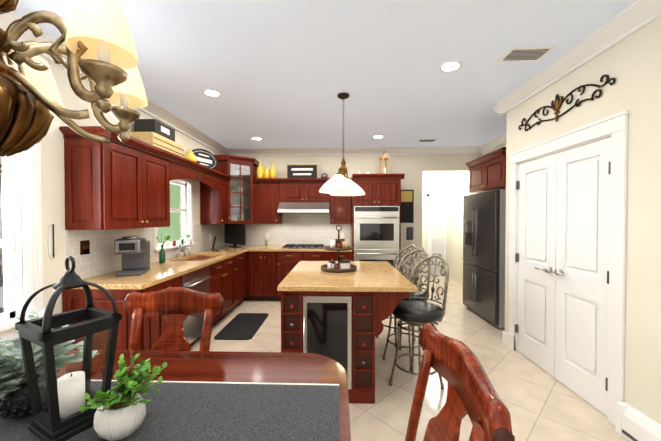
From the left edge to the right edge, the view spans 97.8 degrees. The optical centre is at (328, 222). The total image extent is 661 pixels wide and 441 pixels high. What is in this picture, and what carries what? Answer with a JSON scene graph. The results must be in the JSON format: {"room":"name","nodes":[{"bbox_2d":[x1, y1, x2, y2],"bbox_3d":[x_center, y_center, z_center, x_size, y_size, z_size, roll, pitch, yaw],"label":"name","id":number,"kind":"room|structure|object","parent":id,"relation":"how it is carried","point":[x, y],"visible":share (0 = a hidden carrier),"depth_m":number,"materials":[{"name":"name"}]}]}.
{"room":"kitchen","nodes":[
{"label":"kitchen","id":0,"kind":"room"},
{"bbox_2d":[3,55,220,345],"bbox_3d":[-2.222,0.027,1.505,0.120,2.780,8.470,0,1,2],"label":"wall","id":1,"kind":"structure","parent":0,"point":[53,179],"depth_m":2.28,"materials":[{"name":"paint"}]},
{"bbox_2d":[0,141,43,345],"bbox_3d":[-2.192,-0.086,1.352,0.190,1.830,1.610,0,1,2],"label":"dining room window","id":2,"kind":"structure","parent":1,"relation":"in","point":[25,225],"depth_m":2.02,"materials":[{"name":"white glass"}]},
{"bbox_2d":[48,224,55,259],"bbox_3d":[-2.127,0.147,2.224,0.022,0.280,0.056,0,1,2],"label":"plaque","id":3,"kind":"object","parent":1,"relation":"attached to","point":[51,242],"visible":0.96,"depth_m":2.22,"materials":[{"name":"white"}]},
{"bbox_2d":[80,240,89,254],"bbox_3d":[-2.112,0.213,2.505,0.011,0.120,0.090,0,1,2],"label":"switch plate","id":4,"kind":"object","parent":1,"relation":"attached to","point":[85,247],"visible":1,"depth_m":2.51,"materials":[{"name":"brown metal"}]},
{"bbox_2d":[0,11,227,154],"bbox_3d":[-2.109,-1.300,1.483,0.105,0.125,8.230,0,1,2],"label":"crown molding","id":5,"kind":"structure","parent":1,"relation":"attached to","point":[152,109],"depth_m":3.49,"materials":[{"name":"white wood"}]},
{"bbox_2d":[59,126,170,229],"bbox_3d":[-1.961,-0.361,2.791,0.318,0.819,0.932,0,1,2],"label":"upper cabinet","id":6,"kind":"object","parent":1,"relation":"attached to","point":[116,183],"depth_m":2.43,"materials":[{"name":"brown wood"}]},
{"bbox_2d":[128,119,183,157],"bbox_3d":[-1.938,-0.944,3.288,0.274,0.330,0.600,0,1,2],"label":"decorative boxes","id":7,"kind":"object","parent":6,"relation":"on","point":[157,133],"visible":0.71,"depth_m":3.07,"materials":[{"name":"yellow wood"}]},
{"bbox_2d":[153,179,193,248],"bbox_3d":[-2.132,-0.177,3.906,0.149,0.960,0.940,0,1,2],"label":"window","id":8,"kind":"structure","parent":1,"relation":"in","point":[186,211],"depth_m":4.27,"materials":[{"name":"white"}]},
{"bbox_2d":[199,174,230,223],"bbox_3d":[-1.897,-0.389,4.810,0.318,0.819,0.372,0,1,2],"label":"upper cabinet","id":9,"kind":"object","parent":1,"relation":"attached to","point":[213,187],"depth_m":4.63,"materials":[{"name":"brown wood"}]},
{"bbox_2d":[184,150,196,162],"bbox_3d":[-1.913,-0.899,3.989,0.180,0.220,0.180,0,1,2],"label":"decorative jar","id":10,"kind":"object","parent":9,"relation":"on","point":[190,155],"visible":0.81,"depth_m":3.94,"materials":[{"name":"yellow ceramic"}]},
{"bbox_2d":[191,149,216,168],"bbox_3d":[-1.901,-0.957,4.388,0.075,0.325,0.550,0,1,22],"label":"sign","id":11,"kind":"object","parent":9,"relation":"on","point":[204,157],"visible":0.6,"depth_m":4.41,"materials":[{"name":"black"}]},
{"bbox_2d":[227,158,254,221],"bbox_3d":[-1.566,-0.559,5.131,0.358,1.043,0.321,0,1,2],"label":"upper cabinet","id":12,"kind":"object","parent":1,"relation":"attached to","point":[240,171],"depth_m":5.22,"materials":[{"name":"brown wood"}]},
{"bbox_2d":[12,0,636,147],"bbox_3d":[0.335,-1.404,2.294,5.540,0.060,10.610,0,1,2],"label":"ceiling","id":13,"kind":"structure","parent":0,"point":[279,73],"depth_m":2.46,"materials":[{"name":"grey paint"}]},
{"bbox_2d":[0,0,147,172],"bbox_3d":[-0.954,-0.729,0.789,0.846,1.243,0.754,0,1,2],"label":"dining chandelier","id":14,"kind":"object","parent":13,"relation":"hanging from","point":[98,49],"visible":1,"depth_m":0.79,"materials":[{"name":"brown metal"}]},
{"bbox_2d":[202,89,220,96],"bbox_3d":[-1.242,-1.381,3.070,0.184,0.005,0.184,0,1,2],"label":"recessed light","id":15,"kind":"object","parent":13,"relation":"in","point":[211,92],"visible":1,"depth_m":3.06,"materials":[{"name":"white"}]},
{"bbox_2d":[319,93,364,195],"bbox_3d":[0.161,-0.853,3.123,0.510,1.064,0.750,0,1,2],"label":"pendant light","id":16,"kind":"object","parent":13,"relation":"hanging from","point":[339,184],"visible":1,"depth_m":3.07,"materials":[{"name":"white glass"}]},
{"bbox_2d":[373,135,383,138],"bbox_3d":[0.811,-1.405,4.706,0.184,0.005,0.184,0,1,2],"label":"recessed light","id":17,"kind":"object","parent":13,"relation":"in","point":[378,136],"visible":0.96,"depth_m":4.69,"materials":[{"name":"white"}]},
{"bbox_2d":[417,139,436,141],"bbox_3d":[1.678,-1.404,4.918,0.300,0.013,0.150,0,1,2],"label":"ceiling vent","id":18,"kind":"object","parent":13,"relation":"in","point":[426,140],"visible":1,"depth_m":4.89,"materials":[{"name":"white metal"}]},
{"bbox_2d":[439,61,461,71],"bbox_3d":[1.073,-1.374,2.537,0.184,0.005,0.184,0,1,2],"label":"recessed light","id":19,"kind":"object","parent":13,"relation":"in","point":[450,66],"visible":1,"depth_m":2.53,"materials":[{"name":"white"}]},
{"bbox_2d":[497,46,555,61],"bbox_3d":[1.597,-1.367,2.340,0.340,0.013,0.200,0,1,2],"label":"ceiling vent","id":20,"kind":"object","parent":13,"relation":"in","point":[528,53],"visible":0.98,"depth_m":2.32,"materials":[{"name":"white metal"}]},
{"bbox_2d":[242,154,481,289],"bbox_3d":[0.439,-0.030,5.597,4.940,2.780,0.120,0,1,2],"label":"wall","id":21,"kind":"structure","parent":0,"point":[409,167],"depth_m":5.50,"materials":[{"name":"paint"}]},
{"bbox_2d":[251,178,282,223],"bbox_3d":[-1.142,-0.398,5.421,0.488,0.819,0.318,0,1,2],"label":"upper cabinet","id":22,"kind":"object","parent":21,"relation":"attached to","point":[267,202],"depth_m":5.26,"materials":[{"name":"brown wood"}]},
{"bbox_2d":[256,162,276,177],"bbox_3d":[-1.154,-0.972,5.374,0.380,0.328,0.149,0,1,2],"label":"vases","id":23,"kind":"object","parent":22,"relation":"on","point":[261,172],"visible":0.88,"depth_m":5.33,"materials":[{"name":"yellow ceramic"}]},
{"bbox_2d":[279,178,306,202],"bbox_3d":[-0.630,-0.592,5.402,0.527,0.430,0.318,0,1,2],"label":"upper cabinet","id":24,"kind":"object","parent":21,"relation":"attached to","point":[290,189],"depth_m":5.24,"materials":[{"name":"brown wood"}]},
{"bbox_2d":[277,202,329,212],"bbox_3d":[-0.434,-0.274,5.288,0.905,0.194,0.514,0,1,2],"label":"range hood","id":25,"kind":"object","parent":24,"relation":"attached to","point":[307,207],"visible":0.94,"depth_m":5.10,"materials":[{"name":"silver metal"}]},
{"bbox_2d":[307,178,330,201],"bbox_3d":[-0.232,-0.592,5.390,0.526,0.430,0.318,0,1,2],"label":"upper cabinet","id":26,"kind":"object","parent":21,"relation":"attached to","point":[314,185],"depth_m":5.23,"materials":[{"name":"brown wood"}]},
{"bbox_2d":[287,164,317,177],"bbox_3d":[-0.489,-0.948,5.364,0.580,0.280,0.028,0,1,2],"label":"sign","id":27,"kind":"object","parent":26,"relation":"on","point":[302,170],"visible":0.81,"depth_m":5.35,"materials":[{"name":"black wood"}]},
{"bbox_2d":[331,178,350,223],"bbox_3d":[0.228,-0.397,5.378,0.383,0.819,0.318,0,1,2],"label":"upper cabinet","id":28,"kind":"object","parent":21,"relation":"attached to","point":[340,205],"depth_m":5.22,"materials":[{"name":"brown wood"}]},
{"bbox_2d":[228,146,486,155],"bbox_3d":[0.495,-1.356,5.464,4.820,0.125,0.105,0,1,2],"label":"crown molding","id":29,"kind":"structure","parent":21,"relation":"attached to","point":[459,150],"depth_m":5.46,"materials":[{"name":"white"}]},
{"bbox_2d":[401,190,413,222],"bbox_3d":[1.486,-0.317,5.486,0.260,0.625,0.025,0,1,2],"label":"frame","id":30,"kind":"object","parent":21,"relation":"attached to","point":[407,206],"visible":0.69,"depth_m":5.47,"materials":[{"name":"black"}]},
{"bbox_2d":[406,227,412,239],"bbox_3d":[1.545,0.201,5.467,0.120,0.240,0.073,0,1,2],"label":"phone","id":31,"kind":"object","parent":21,"relation":"attached to","point":[409,233],"visible":1,"depth_m":5.46,"materials":[{"name":"grey plastic"}]},
{"bbox_2d":[190,276,627,440],"bbox_3d":[0.335,1.436,2.334,5.540,0.060,10.610,0,1,2],"label":"floor","id":32,"kind":"structure","parent":0,"point":[541,404],"depth_m":2.49,"materials":[{"name":"tile"}]},
{"bbox_2d":[62,273,185,349],"bbox_3d":[-1.804,0.961,2.621,0.642,0.879,0.640,0,1,2],"label":"base cabinet","id":33,"kind":"object","parent":32,"relation":"on","point":[152,328],"depth_m":2.30,"materials":[{"name":"brown wood"}]},
{"bbox_2d":[73,245,253,288],"bbox_3d":[-1.748,0.483,3.947,0.668,0.040,3.328,0,1,2],"label":"countertop","id":34,"kind":"structure","parent":33,"relation":"on","point":[173,267],"depth_m":2.90,"materials":[{"name":"beige stone"}]},
{"bbox_2d":[114,236,149,276],"bbox_3d":[-1.864,0.301,2.767,0.210,0.355,0.392,0,1,-18],"label":"coffee maker","id":35,"kind":"object","parent":34,"relation":"on","point":[134,251],"visible":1,"depth_m":2.68,"materials":[{"name":"grey plastic"}]},
{"bbox_2d":[156,235,169,262],"bbox_3d":[-1.948,0.294,3.422,0.197,0.350,0.142,0,1,2],"label":"bottle","id":36,"kind":"object","parent":34,"relation":"on","point":[162,256],"visible":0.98,"depth_m":3.37,"materials":[{"name":"green glass"}]},
{"bbox_2d":[212,236,218,250],"bbox_3d":[-1.853,0.332,4.718,0.100,0.238,0.180,0,1,-18],"label":"easel","id":37,"kind":"object","parent":34,"relation":"on","point":[214,240],"visible":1,"depth_m":4.63,"materials":[{"name":"black metal"}]},
{"bbox_2d":[225,224,245,247],"bbox_3d":[-1.725,0.232,5.305,0.521,0.421,0.418,0,1,2],"label":"tv monitor","id":38,"kind":"object","parent":34,"relation":"on","point":[235,234],"visible":0.98,"depth_m":5.25,"materials":[{"name":"black plastic"}]},
{"bbox_2d":[123,287,224,350],"bbox_3d":[-0.866,0.894,1.373,0.552,1.054,0.586,0,1,2],"label":"chair","id":39,"kind":"object","parent":32,"relation":"on","point":[175,307],"visible":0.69,"depth_m":1.60,"materials":[{"name":"brown wood"}]},
{"bbox_2d":[186,265,213,345],"bbox_3d":[-1.784,0.952,3.255,0.642,0.879,0.774,0,1,2],"label":"dishwasher","id":40,"kind":"object","parent":32,"relation":"on","point":[202,280],"depth_m":3.25,"materials":[{"name":"silver metal"}]},
{"bbox_2d":[56,349,350,440],"bbox_3d":[-0.838,1.039,1.000,1.820,0.749,0.980,0,1,2],"label":"dining table","id":41,"kind":"object","parent":32,"relation":"on","point":[256,367],"visible":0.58,"depth_m":1.32,"materials":[{"name":"brown wood"}]},
{"bbox_2d":[0,379,339,440],"bbox_3d":[-0.834,0.663,0.871,1.735,0.003,0.672,0,1,2],"label":"table runner","id":42,"kind":"object","parent":41,"relation":"on","point":[208,411],"visible":0.58,"depth_m":0.99,"materials":[{"name":"grey fabric"}]},
{"bbox_2d":[0,308,98,418],"bbox_3d":[-1.147,0.498,1.018,0.417,0.323,0.494,0,1,2],"label":"potted plant","id":43,"kind":"object","parent":42,"relation":"on","point":[15,402],"visible":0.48,"depth_m":0.98,"materials":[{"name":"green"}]},
{"bbox_2d":[15,256,121,440],"bbox_3d":[-0.849,0.384,0.951,0.204,0.553,0.203,0,1,28],"label":"lantern","id":44,"kind":"object","parent":42,"relation":"on","point":[60,416],"visible":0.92,"depth_m":0.92,"materials":[{"name":"black metal"}]},
{"bbox_2d":[79,353,166,440],"bbox_3d":[-0.635,0.541,0.913,0.182,0.240,0.280,0,1,2],"label":"potted plant","id":45,"kind":"object","parent":42,"relation":"on","point":[121,414],"visible":1,"depth_m":0.88,"materials":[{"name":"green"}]},
{"bbox_2d":[186,257,237,325],"bbox_3d":[-1.760,0.941,4.013,0.642,0.879,0.887,0,1,2],"label":"base cabinet","id":46,"kind":"object","parent":32,"relation":"on","point":[226,272],"depth_m":4.08,"materials":[{"name":"brown wood"}]},
{"bbox_2d":[214,313,267,339],"bbox_3d":[-1.137,1.376,3.891,0.460,0.014,0.930,0,1,2],"label":"kitchen mat","id":47,"kind":"object","parent":32,"relation":"on","point":[242,326],"visible":0.94,"depth_m":3.78,"materials":[{"name":"black rubber"}]},
{"bbox_2d":[238,253,245,304],"bbox_3d":[-1.741,0.933,4.606,0.642,0.879,0.567,0,1,2],"label":"base cabinet","id":48,"kind":"object","parent":32,"relation":"on","point":[241,256],"depth_m":4.75,"materials":[{"name":"brown wood"}]},
{"bbox_2d":[250,253,281,300],"bbox_3d":[-1.121,0.923,5.282,0.602,0.879,0.632,0,1,2],"label":"base cabinet","id":49,"kind":"object","parent":32,"relation":"on","point":[253,269],"depth_m":4.97,"materials":[{"name":"brown wood"}]},
{"bbox_2d":[250,245,351,252],"bbox_3d":[-0.479,0.464,5.242,1.787,0.040,0.658,0,1,2],"label":"countertop","id":50,"kind":"structure","parent":49,"relation":"on","point":[257,248],"depth_m":4.96,"materials":[{"name":"beige stone"}]},
{"bbox_2d":[282,253,305,279],"bbox_3d":[-0.657,0.924,5.267,0.594,0.879,0.632,0,1,2],"label":"base cabinet","id":51,"kind":"object","parent":32,"relation":"on","point":[289,261],"depth_m":4.95,"materials":[{"name":"brown wood"}]},
{"bbox_2d":[306,253,333,260],"bbox_3d":[-0.198,0.924,5.253,0.595,0.879,0.632,0,1,2],"label":"base cabinet","id":52,"kind":"object","parent":32,"relation":"on","point":[309,256],"depth_m":4.93,"materials":[{"name":"brown wood"}]},
{"bbox_2d":[334,253,351,260],"bbox_3d":[0.190,0.924,5.241,0.449,0.879,0.632,0,1,2],"label":"base cabinet","id":53,"kind":"object","parent":32,"relation":"on","point":[348,256],"depth_m":4.92,"materials":[{"name":"brown wood"}]},
{"bbox_2d":[277,289,412,403],"bbox_3d":[0.150,0.958,2.855,1.004,0.880,1.328,0,1,2],"label":"kitchen island","id":54,"kind":"object","parent":32,"relation":"on","point":[339,318],"depth_m":2.24,"materials":[{"name":"brown wood"}]},
{"bbox_2d":[277,261,416,291],"bbox_3d":[0.161,0.542,2.875,1.072,0.130,1.336,0,1,2],"label":"island countertop","id":55,"kind":"structure","parent":54,"relation":"on","point":[306,274],"depth_m":2.51,"materials":[{"name":"beige stone"}]},
{"bbox_2d":[321,225,356,272],"bbox_3d":[0.104,0.248,2.940,0.370,0.455,0.370,0,1,2],"label":"tiered tray","id":56,"kind":"object","parent":55,"relation":"on","point":[343,264],"visible":1,"depth_m":2.86,"materials":[{"name":"brown wood"}]},
{"bbox_2d":[351,174,404,272],"bbox_3d":[0.850,0.268,5.174,0.870,2.194,0.705,0,1,2],"label":"tall cabinet","id":57,"kind":"object","parent":32,"relation":"on","point":[376,222],"visible":0.77,"depth_m":4.88,"materials":[{"name":"brown wood"}]},
{"bbox_2d":[379,151,389,173],"bbox_3d":[1.007,-1.064,5.205,0.162,0.470,0.162,0,1,-15],"label":"lantern","id":58,"kind":"object","parent":57,"relation":"on","point":[385,156],"visible":0.83,"depth_m":5.16,"materials":[{"name":"brown"}]},
{"bbox_2d":[376,244,418,346],"bbox_3d":[0.833,0.826,3.454,0.520,1.123,0.491,0,1,2],"label":"stool","id":59,"kind":"object","parent":32,"relation":"on","point":[395,328],"visible":0.38,"depth_m":3.57,"materials":[{"name":"grey metal"}]},
{"bbox_2d":[383,248,430,370],"bbox_3d":[0.808,0.833,2.971,0.507,1.123,0.512,0,1,2],"label":"stool","id":60,"kind":"object","parent":32,"relation":"on","point":[418,293],"visible":0.54,"depth_m":2.96,"materials":[{"name":"grey metal"}]},
{"bbox_2d":[389,253,448,389],"bbox_3d":[0.778,0.840,2.477,0.516,1.123,0.500,0,1,2],"label":"stool","id":61,"kind":"object","parent":32,"relation":"on","point":[413,313],"visible":0.94,"depth_m":2.44,"materials":[{"name":"black metal"}]},
{"bbox_2d":[405,323,514,440],"bbox_3d":[0.144,0.901,0.902,0.586,1.054,0.552,0,1,2],"label":"chair","id":62,"kind":"object","parent":32,"relation":"on","point":[455,364],"visible":1,"depth_m":0.87,"materials":[{"name":"brown wood"}]},
{"bbox_2d":[463,189,505,328],"bbox_3d":[2.490,0.469,4.214,0.731,1.819,0.970,0,1,2],"label":"fridge","id":63,"kind":"object","parent":32,"relation":"on","point":[484,221],"visible":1,"depth_m":3.98,"materials":[{"name":"grey metal"}]},
{"bbox_2d":[422,171,446,270],"bbox_3d":[2.344,-0.055,7.318,1.240,2.780,0.120,0,1,2],"label":"wall","id":64,"kind":"structure","parent":0,"point":[434,182],"depth_m":7.24,"materials":[{"name":"paint"}]},
{"bbox_2d":[427,194,446,275],"bbox_3d":[2.714,0.306,7.232,0.486,2.060,0.030,0,1,2],"label":"hall door","id":65,"kind":"structure","parent":64,"relation":"in","point":[436,223],"depth_m":7.23,"materials":[{"name":"white"}]},
{"bbox_2d":[447,144,505,284],"bbox_3d":[2.863,0.017,2.235,0.120,2.780,10.250,0,1,2],"label":"wall","id":66,"kind":"structure","parent":0,"point":[457,186],"depth_m":6.63,"materials":[{"name":"paint"}]},
{"bbox_2d":[466,147,505,192],"bbox_3d":[2.543,-0.723,4.170,0.637,0.485,1.060,0,1,2],"label":"upper cabinet","id":67,"kind":"object","parent":66,"relation":"attached to","point":[487,172],"visible":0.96,"depth_m":4.10,"materials":[{"name":"brown wood"}]},
{"bbox_2d":[480,133,505,151],"bbox_3d":[2.816,-1.340,4.303,0.105,0.125,2.020,0,1,2],"label":"crown molding","id":68,"kind":"structure","parent":66,"relation":"attached to","point":[499,141],"depth_m":4.93,"materials":[{"name":"white wood"}]},
{"bbox_2d":[505,17,660,424],"bbox_3d":[2.347,0.045,0.285,0.790,2.780,6.080,0,1,2],"label":"wall","id":69,"kind":"structure","parent":0,"point":[631,64],"depth_m":1.88,"materials":[{"name":"paint"}]},
{"bbox_2d":[502,331,515,343],"bbox_3d":[2.435,1.326,3.349,0.806,0.130,0.015,0,1,2],"label":"baseboard","id":70,"kind":"structure","parent":69,"relation":"attached to","point":[507,338],"depth_m":3.27,"materials":[{"name":"white wood"}]},
{"bbox_2d":[515,137,610,415],"bbox_3d":[2.017,0.386,2.587,0.108,2.020,1.085,0,1,2],"label":"closet door","id":71,"kind":"structure","parent":69,"relation":"in","point":[562,260],"depth_m":2.46,"materials":[{"name":"white wood"}]},
{"bbox_2d":[518,75,614,130],"bbox_3d":[2.011,-1.011,2.542,0.023,0.248,1.072,0,1,2],"label":"artwork","id":72,"kind":"object","parent":69,"relation":"attached to","point":[557,106],"visible":0.98,"depth_m":2.48,"materials":[{"name":"grey metal"}]},
{"bbox_2d":[508,110,629,425],"bbox_3d":[2.070,0.322,2.584,0.148,2.160,1.306,0,1,2],"label":"door frame","id":73,"kind":"structure","parent":69,"relation":"attached to","point":[614,127],"depth_m":2.02,"materials":[{"name":"white wood"}]},
{"bbox_2d":[492,0,660,115],"bbox_3d":[1.901,-1.284,0.333,0.105,0.125,6.185,0,1,2],"label":"crown molding","id":74,"kind":"structure","parent":69,"relation":"attached to","point":[634,17],"depth_m":2.17,"materials":[{"name":"white wood"}]},
{"bbox_2d":[615,402,660,440],"bbox_3d":[1.897,1.342,-0.387,0.066,0.205,4.672,0,1,2],"label":"baseboard","id":75,"kind":"structure","parent":69,"relation":"attached to","point":[632,423],"depth_m":1.84,"materials":[{"name":"white wood"}]},
{"label":"outside","id":76,"kind":"structure","parent":0,"visible":0},
{"bbox_2d":[0,286,3,307],"bbox_3d":[-8.262,1.843,3.208,11.500,0.100,18.000,0,1,2],"label":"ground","id":77,"kind":"structure","parent":76,"point":[1,298],"depth_m":6.74,"materials":[{"name":"white"}]},
{"bbox_2d":[0,157,180,312],"bbox_3d":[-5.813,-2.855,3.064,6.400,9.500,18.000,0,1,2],"label":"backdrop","id":78,"kind":"structure","parent":76,"point":[176,220],"depth_m":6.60,"materials":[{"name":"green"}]}
]}

